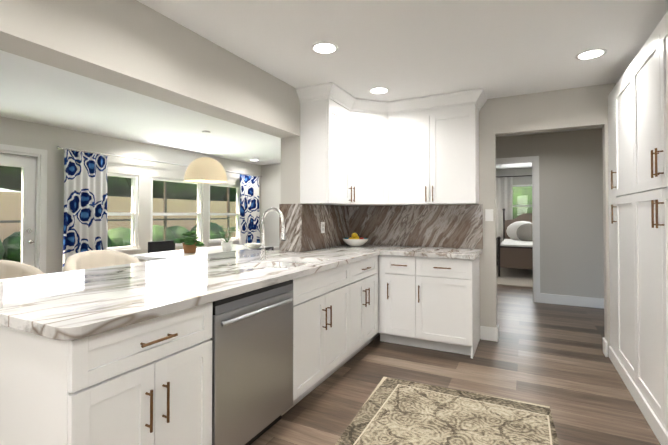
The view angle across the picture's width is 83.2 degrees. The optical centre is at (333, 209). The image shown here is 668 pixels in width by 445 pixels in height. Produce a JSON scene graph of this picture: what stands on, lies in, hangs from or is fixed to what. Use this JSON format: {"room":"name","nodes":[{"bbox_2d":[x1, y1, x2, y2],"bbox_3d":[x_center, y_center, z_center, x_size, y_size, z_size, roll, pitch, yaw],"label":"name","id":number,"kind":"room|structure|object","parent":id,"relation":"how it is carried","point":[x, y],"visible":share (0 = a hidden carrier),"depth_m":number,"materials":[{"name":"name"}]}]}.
{"room":"dining room and kitchen","nodes":[
{"label":"dining room and kitchen","id":0,"kind":"room"},
{"bbox_2d":[0,116,259,273],"bbox_3d":[-3.930,0.112,4.721,0.120,2.440,9.740,0,-1,27],"label":"wall","id":1,"kind":"structure","parent":0,"point":[22,133],"depth_m":5.71,"materials":[{"name":"white paint"}]},
{"bbox_2d":[0,144,46,273],"bbox_3d":[-4.021,0.274,4.485,0.158,2.110,1.000,0,-1,27],"label":"door","id":2,"kind":"structure","parent":1,"relation":"attached to","point":[33,204],"depth_m":4.80,"materials":[{"name":"white wood"}]},
{"bbox_2d":[107,172,140,251],"bbox_3d":[-3.415,0.048,5.684,0.130,1.205,1.000,0,-1,27],"label":"window","id":3,"kind":"structure","parent":1,"relation":"in","point":[133,213],"depth_m":6.05,"materials":[{"name":"white wood"}]},
{"bbox_2d":[57,146,261,176],"bbox_3d":[-2.703,-0.788,6.881,0.129,0.040,4.318,0,-1,27],"label":"curtain rod","id":4,"kind":"object","parent":1,"relation":"attached to","point":[58,147],"visible":0.94,"depth_m":5.84,"materials":[{"name":"silver metal"}]},
{"bbox_2d":[63,149,107,266],"bbox_3d":[-3.464,0.262,5.262,0.078,2.115,0.590,0,-1,27],"label":"curtain","id":5,"kind":"object","parent":4,"relation":"hanging from","point":[85,228],"visible":0.69,"depth_m":5.25,"materials":[{"name":"white fabric"}]},
{"bbox_2d":[239,174,259,244],"bbox_3d":[-1.877,0.306,8.399,0.078,2.115,0.680,0,-1,27],"label":"panel","id":6,"kind":"object","parent":4,"relation":"hanging from","point":[249,213],"visible":0.71,"depth_m":8.38,"materials":[{"name":"white fabric"}]},
{"bbox_2d":[150,177,204,246],"bbox_3d":[-2.840,0.064,6.821,0.130,1.205,1.190,0,-1,27],"label":"window","id":7,"kind":"structure","parent":1,"relation":"in","point":[199,185],"depth_m":6.86,"materials":[{"name":"white wood"}]},
{"bbox_2d":[208,183,239,243],"bbox_3d":[-2.296,0.079,7.896,0.130,1.205,1.000,0,-1,27],"label":"window","id":8,"kind":"structure","parent":1,"relation":"in","point":[237,198],"depth_m":7.98,"materials":[{"name":"white wood"}]},
{"bbox_2d":[0,0,342,205],"bbox_3d":[0.086,0.111,4.596,0.220,2.440,13.140,0,-1,27],"label":"wall","id":9,"kind":"structure","parent":0,"point":[136,46],"depth_m":2.18,"materials":[{"name":"grey paint"}]},
{"bbox_2d":[295,204,350,251],"bbox_3d":[-0.076,0.179,4.001,0.022,0.452,1.080,0,-1,27],"label":"backsplash","id":10,"kind":"structure","parent":9,"relation":"attached to","point":[308,217],"depth_m":3.86,"materials":[{"name":"stone"}]},
{"bbox_2d":[321,222,324,232],"bbox_3d":[-0.114,0.188,3.896,0.008,0.115,0.072,0,-1,27],"label":"electrical outlet plate","id":11,"kind":"object","parent":10,"relation":"attached to","point":[322,227],"visible":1,"depth_m":3.89,"materials":[{"name":"white plastic"}]},
{"bbox_2d":[300,82,359,205],"bbox_3d":[-0.045,-0.587,3.716,0.344,1.066,0.526,0,-1,27],"label":"upper cabinet","id":12,"kind":"object","parent":9,"relation":"attached to","point":[354,151],"depth_m":3.52,"materials":[{"name":"white wood"}]},
{"bbox_2d":[356,110,387,201],"bbox_3d":[0.366,-0.527,3.918,0.315,0.835,0.314,0,-1,27],"label":"upper cabinet","id":13,"kind":"object","parent":9,"relation":"attached to","point":[371,129],"depth_m":3.93,"materials":[{"name":"white wood"}]},
{"bbox_2d":[260,164,280,250],"bbox_3d":[-0.144,0.161,8.196,3.440,2.440,0.120,0,-1,27],"label":"wall","id":14,"kind":"structure","parent":0,"point":[270,181],"depth_m":8.81,"materials":[{"name":"white paint"}]},
{"bbox_2d":[0,0,649,168],"bbox_3d":[0.594,-1.153,4.356,8.540,0.080,13.140,0,-1,27],"label":"ceiling","id":15,"kind":"structure","parent":0,"point":[403,49],"depth_m":2.81,"materials":[{"name":"white paint"}]},
{"bbox_2d":[184,131,226,182],"bbox_3d":[-1.803,-0.744,5.305,0.582,0.709,0.582,0,-1,27],"label":"pendant lamp","id":16,"kind":"object","parent":15,"relation":"hanging from","point":[205,170],"visible":1,"depth_m":5.11,"materials":[{"name":"fabric"}]},
{"bbox_2d":[311,42,337,54],"bbox_3d":[-0.067,-1.133,2.642,0.190,0.006,0.195,0,-1,27],"label":"recessed light","id":17,"kind":"object","parent":15,"relation":"in","point":[324,48],"depth_m":2.65,"materials":[{"name":"white plastic"}]},
{"bbox_2d":[369,87,388,93],"bbox_3d":[0.424,-1.121,3.545,0.182,0.006,0.196,0,-1,27],"label":"recessed light","id":18,"kind":"object","parent":15,"relation":"in","point":[377,90],"depth_m":3.55,"materials":[{"name":"white plastic"}]},
{"bbox_2d":[575,49,606,59],"bbox_3d":[1.875,-1.132,2.745,0.189,0.006,0.199,0,-1,27],"label":"recessed light","id":19,"kind":"object","parent":15,"relation":"in","point":[593,53],"depth_m":2.75,"materials":[{"name":"white plastic"}]},
{"bbox_2d":[251,264,660,444],"bbox_3d":[0.594,1.357,4.321,8.540,0.060,13.140,0,-1,27],"label":"floor","id":20,"kind":"structure","parent":0,"point":[556,360],"depth_m":2.92,"materials":[{"name":"brown wood"}]},
{"bbox_2d":[0,260,44,279],"bbox_3d":[-2.011,0.806,2.252,0.521,0.986,0.557,0,-1,27],"label":"counter stool","id":21,"kind":"object","parent":20,"relation":"on","point":[11,269],"visible":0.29,"depth_m":2.44,"materials":[{"name":"beige fabric"}]},
{"bbox_2d":[63,250,139,271],"bbox_3d":[-1.714,0.814,2.838,0.523,0.986,0.556,0,-1,27],"label":"counter stool","id":22,"kind":"object","parent":20,"relation":"on","point":[90,259],"visible":0.23,"depth_m":2.96,"materials":[{"name":"beige fabric"}]},
{"bbox_2d":[0,300,219,444],"bbox_3d":[-0.955,0.853,1.585,0.612,0.872,0.606,0,-1,27],"label":"base cabinet","id":23,"kind":"object","parent":20,"relation":"on","point":[155,381],"depth_m":1.36,"materials":[{"name":"white wood"}]},
{"bbox_2d":[148,240,174,260],"bbox_3d":[-2.467,0.916,5.707,0.470,0.860,0.460,0,-1,27],"label":"dining chair","id":24,"kind":"object","parent":20,"relation":"on","point":[160,246],"visible":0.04,"depth_m":5.75,"materials":[{"name":"black"}]},
{"bbox_2d":[131,244,278,261],"bbox_3d":[-1.704,0.961,5.321,1.000,0.760,1.900,0,-1,27],"label":"dining table","id":25,"kind":"object","parent":20,"relation":"on","point":[174,254],"visible":0.27,"depth_m":4.89,"materials":[{"name":"white"}]},
{"bbox_2d":[174,231,204,252],"bbox_3d":[-1.923,0.430,4.994,0.421,0.289,0.339,0,-1,27],"label":"potted plant","id":26,"kind":"object","parent":25,"relation":"on","point":[190,244],"visible":1,"depth_m":4.94,"materials":[{"name":"green plant"}]},
{"bbox_2d":[214,226,238,250],"bbox_3d":[-1.521,0.404,5.241,0.319,0.350,0.294,0,-1,27],"label":"potted plant","id":27,"kind":"object","parent":25,"relation":"on","point":[226,245],"visible":1,"depth_m":5.22,"materials":[{"name":"green plant"}]},
{"bbox_2d":[244,243,261,248],"bbox_3d":[-1.189,0.546,5.570,0.300,0.075,0.300,0,-1,27],"label":"bowl","id":28,"kind":"object","parent":25,"relation":"on","point":[253,245],"visible":0.9,"depth_m":5.48,"materials":[{"name":"white ceramic"}]},
{"bbox_2d":[220,276,303,444],"bbox_3d":[-0.669,0.861,2.149,0.612,0.872,0.778,0,-1,27],"label":"dishwasher","id":29,"kind":"object","parent":20,"relation":"on","point":[249,368],"depth_m":2.01,"materials":[{"name":"silver metal"}]},
{"bbox_2d":[254,247,273,250],"bbox_3d":[-1.077,0.902,4.668,0.470,0.860,0.460,0,-1,27],"label":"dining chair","id":30,"kind":"object","parent":20,"relation":"on","point":[268,248],"depth_m":4.65,"materials":[{"name":"black"}]},
{"bbox_2d":[263,262,355,396],"bbox_3d":[-0.314,0.870,2.852,0.612,0.872,0.918,0,-1,27],"label":"base cabinet","id":31,"kind":"object","parent":20,"relation":"on","point":[330,294],"depth_m":2.74,"materials":[{"name":"white wood"}]},
{"bbox_2d":[356,256,375,353],"bbox_3d":[0.008,0.879,3.487,0.612,0.872,0.740,0,-1,27],"label":"base cabinet","id":32,"kind":"object","parent":20,"relation":"on","point":[366,268],"depth_m":3.38,"materials":[{"name":"white wood"}]},
{"bbox_2d":[384,255,423,347],"bbox_3d":[0.743,0.884,3.843,0.444,0.872,0.655,0,-1,27],"label":"base cabinet","id":33,"kind":"object","parent":20,"relation":"on","point":[403,275],"depth_m":3.58,"materials":[{"name":"white wood"}]},
{"bbox_2d":[0,244,395,339],"bbox_3d":[-0.606,0.413,2.970,1.290,0.040,3.443,0,-1,27],"label":"countertop","id":34,"kind":"structure","parent":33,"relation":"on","point":[75,304],"depth_m":1.84,"materials":[{"name":"stone"}]},
{"bbox_2d":[0,281,3,307],"bbox_3d":[-1.313,0.321,1.425,0.138,0.099,0.045,0,-1,27],"label":"block","id":35,"kind":"object","parent":34,"relation":"on","point":[1,292],"visible":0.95,"depth_m":1.41,"materials":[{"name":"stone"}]},
{"bbox_2d":[260,207,285,260],"bbox_3d":[-0.436,0.188,2.885,0.241,0.405,0.174,0,-1,27],"label":"faucet","id":36,"kind":"object","parent":34,"relation":"on","point":[263,253],"visible":1,"depth_m":2.85,"materials":[{"name":"silver metal"}]},
{"bbox_2d":[343,233,368,245],"bbox_3d":[0.240,0.334,4.189,0.290,0.149,0.290,0,-1,27],"label":"fruit bowl","id":37,"kind":"object","parent":34,"relation":"on","point":[354,240],"visible":1,"depth_m":4.11,"materials":[{"name":"white ceramic"}]},
{"bbox_2d":[384,246,482,259],"bbox_3d":[0.985,0.424,3.736,0.857,0.040,0.640,0,-1,27],"label":"countertop","id":38,"kind":"structure","parent":33,"relation":"on","point":[434,252],"depth_m":3.58,"materials":[{"name":"stone"}]},
{"bbox_2d":[335,377,558,444],"bbox_3d":[0.407,1.283,1.576,1.120,0.010,2.430,0,-1,24],"label":"kitchen rug","id":39,"kind":"object","parent":20,"relation":"on","point":[392,411],"visible":1,"depth_m":2.30,"materials":[{"name":"beige fabric"}]},
{"bbox_2d":[424,257,479,358],"bbox_3d":[1.098,0.882,3.691,0.562,0.872,0.607,0,-1,27],"label":"base cabinet","id":40,"kind":"object","parent":20,"relation":"on","point":[451,286],"depth_m":3.41,"materials":[{"name":"white wood"}]},
{"bbox_2d":[497,266,532,287],"bbox_3d":[4.210,1.367,7.647,2.850,0.011,2.700,0,-1,27],"label":"bedroom rug","id":41,"kind":"object","parent":20,"relation":"on","point":[516,277],"depth_m":7.50,"materials":[{"name":"beige carpet"}]},
{"bbox_2d":[496,238,497,263],"bbox_3d":[3.815,1.052,9.442,0.530,0.667,0.462,0,-1,27],"label":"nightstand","id":42,"kind":"object","parent":41,"relation":"on","point":[497,249],"visible":0.17,"depth_m":9.32,"materials":[{"name":"black wood"}]},
{"bbox_2d":[497,208,532,276],"bbox_3d":[4.543,0.662,8.184,1.700,1.412,2.168,0,-1,27],"label":"bed","id":43,"kind":"object","parent":41,"relation":"on","point":[515,248],"visible":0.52,"depth_m":7.62,"materials":[{"name":"black wood"}]},
{"bbox_2d":[605,72,612,362],"bbox_3d":[2.643,0.090,3.063,0.608,2.438,0.352,0,-1,27],"label":"tall cabinet","id":44,"kind":"object","parent":20,"relation":"on","point":[610,97],"depth_m":3.27,"materials":[{"name":"white wood"}]},
{"bbox_2d":[613,52,628,389],"bbox_3d":[2.446,0.085,2.674,0.608,2.438,0.639,0,-1,27],"label":"tall cabinet","id":45,"kind":"object","parent":20,"relation":"on","point":[621,73],"depth_m":2.96,"materials":[{"name":"white wood"}]},
{"bbox_2d":[625,0,667,444],"bbox_3d":[2.067,0.074,1.924,0.608,2.438,1.279,0,-1,27],"label":"tall cabinet","id":46,"kind":"object","parent":20,"relation":"on","point":[637,73],"depth_m":2.28,"materials":[{"name":"white wood"}]},
{"bbox_2d":[364,83,616,356],"bbox_3d":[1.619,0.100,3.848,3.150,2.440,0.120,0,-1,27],"label":"wall","id":47,"kind":"structure","parent":0,"point":[574,176],"depth_m":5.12,"materials":[{"name":"grey paint"}]},
{"bbox_2d":[351,204,482,248],"bbox_3d":[0.839,0.182,4.162,1.510,0.452,0.020,0,-1,27],"label":"backsplash","id":48,"kind":"structure","parent":47,"relation":"attached to","point":[452,226],"depth_m":4.09,"materials":[{"name":"stone"}]},
{"bbox_2d":[380,90,479,204],"bbox_3d":[0.995,-0.584,3.911,0.920,1.066,0.343,0,-1,27],"label":"upper cabinet","id":49,"kind":"object","parent":47,"relation":"attached to","point":[433,141],"depth_m":3.76,"materials":[{"name":"white wood"}]},
{"bbox_2d":[485,209,492,220],"bbox_3d":[1.569,0.059,3.801,0.075,0.120,0.009,0,-1,27],"label":"switch plate","id":50,"kind":"object","parent":47,"relation":"attached to","point":[488,214],"visible":1,"depth_m":3.80,"materials":[{"name":"white plastic"}]},
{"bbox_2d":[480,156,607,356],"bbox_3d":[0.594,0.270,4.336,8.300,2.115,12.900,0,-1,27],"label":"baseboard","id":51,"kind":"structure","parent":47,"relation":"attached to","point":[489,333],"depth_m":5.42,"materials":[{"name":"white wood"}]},
{"bbox_2d":[496,168,531,184],"bbox_3d":[4.822,0.179,9.495,3.810,2.440,0.120,0,-1,27],"label":"wall","id":52,"kind":"structure","parent":0,"point":[524,180],"depth_m":9.51,"materials":[{"name":"grey paint"}]},
{"bbox_2d":[499,175,531,176],"bbox_3d":[4.781,-0.833,9.362,2.150,0.024,0.024,0,-1,27],"label":"curtain rod","id":53,"kind":"object","parent":52,"relation":"attached to","point":[515,176],"visible":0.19,"depth_m":9.46,"materials":[{"name":"black metal"}]},
{"bbox_2d":[496,177,512,243],"bbox_3d":[4.165,0.276,9.658,0.770,2.190,0.043,0,-1,27],"label":"curtain","id":54,"kind":"object","parent":53,"relation":"hanging from","point":[504,192],"visible":0.29,"depth_m":9.60,"materials":[{"name":"white fabric"}]},
{"bbox_2d":[513,184,531,218],"bbox_3d":[4.826,-0.086,9.496,1.100,1.070,0.080,0,-1,27],"label":"window","id":55,"kind":"structure","parent":52,"relation":"in","point":[525,205],"depth_m":9.51,"materials":[{"name":"white"}]},
{"label":"outside","id":56,"kind":"structure","parent":0,"visible":0},
{"bbox_2d":[0,166,531,262],"bbox_3d":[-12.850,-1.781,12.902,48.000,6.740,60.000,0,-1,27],"label":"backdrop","id":57,"kind":"structure","parent":56,"point":[519,199],"depth_m":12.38,"materials":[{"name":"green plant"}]}
]}

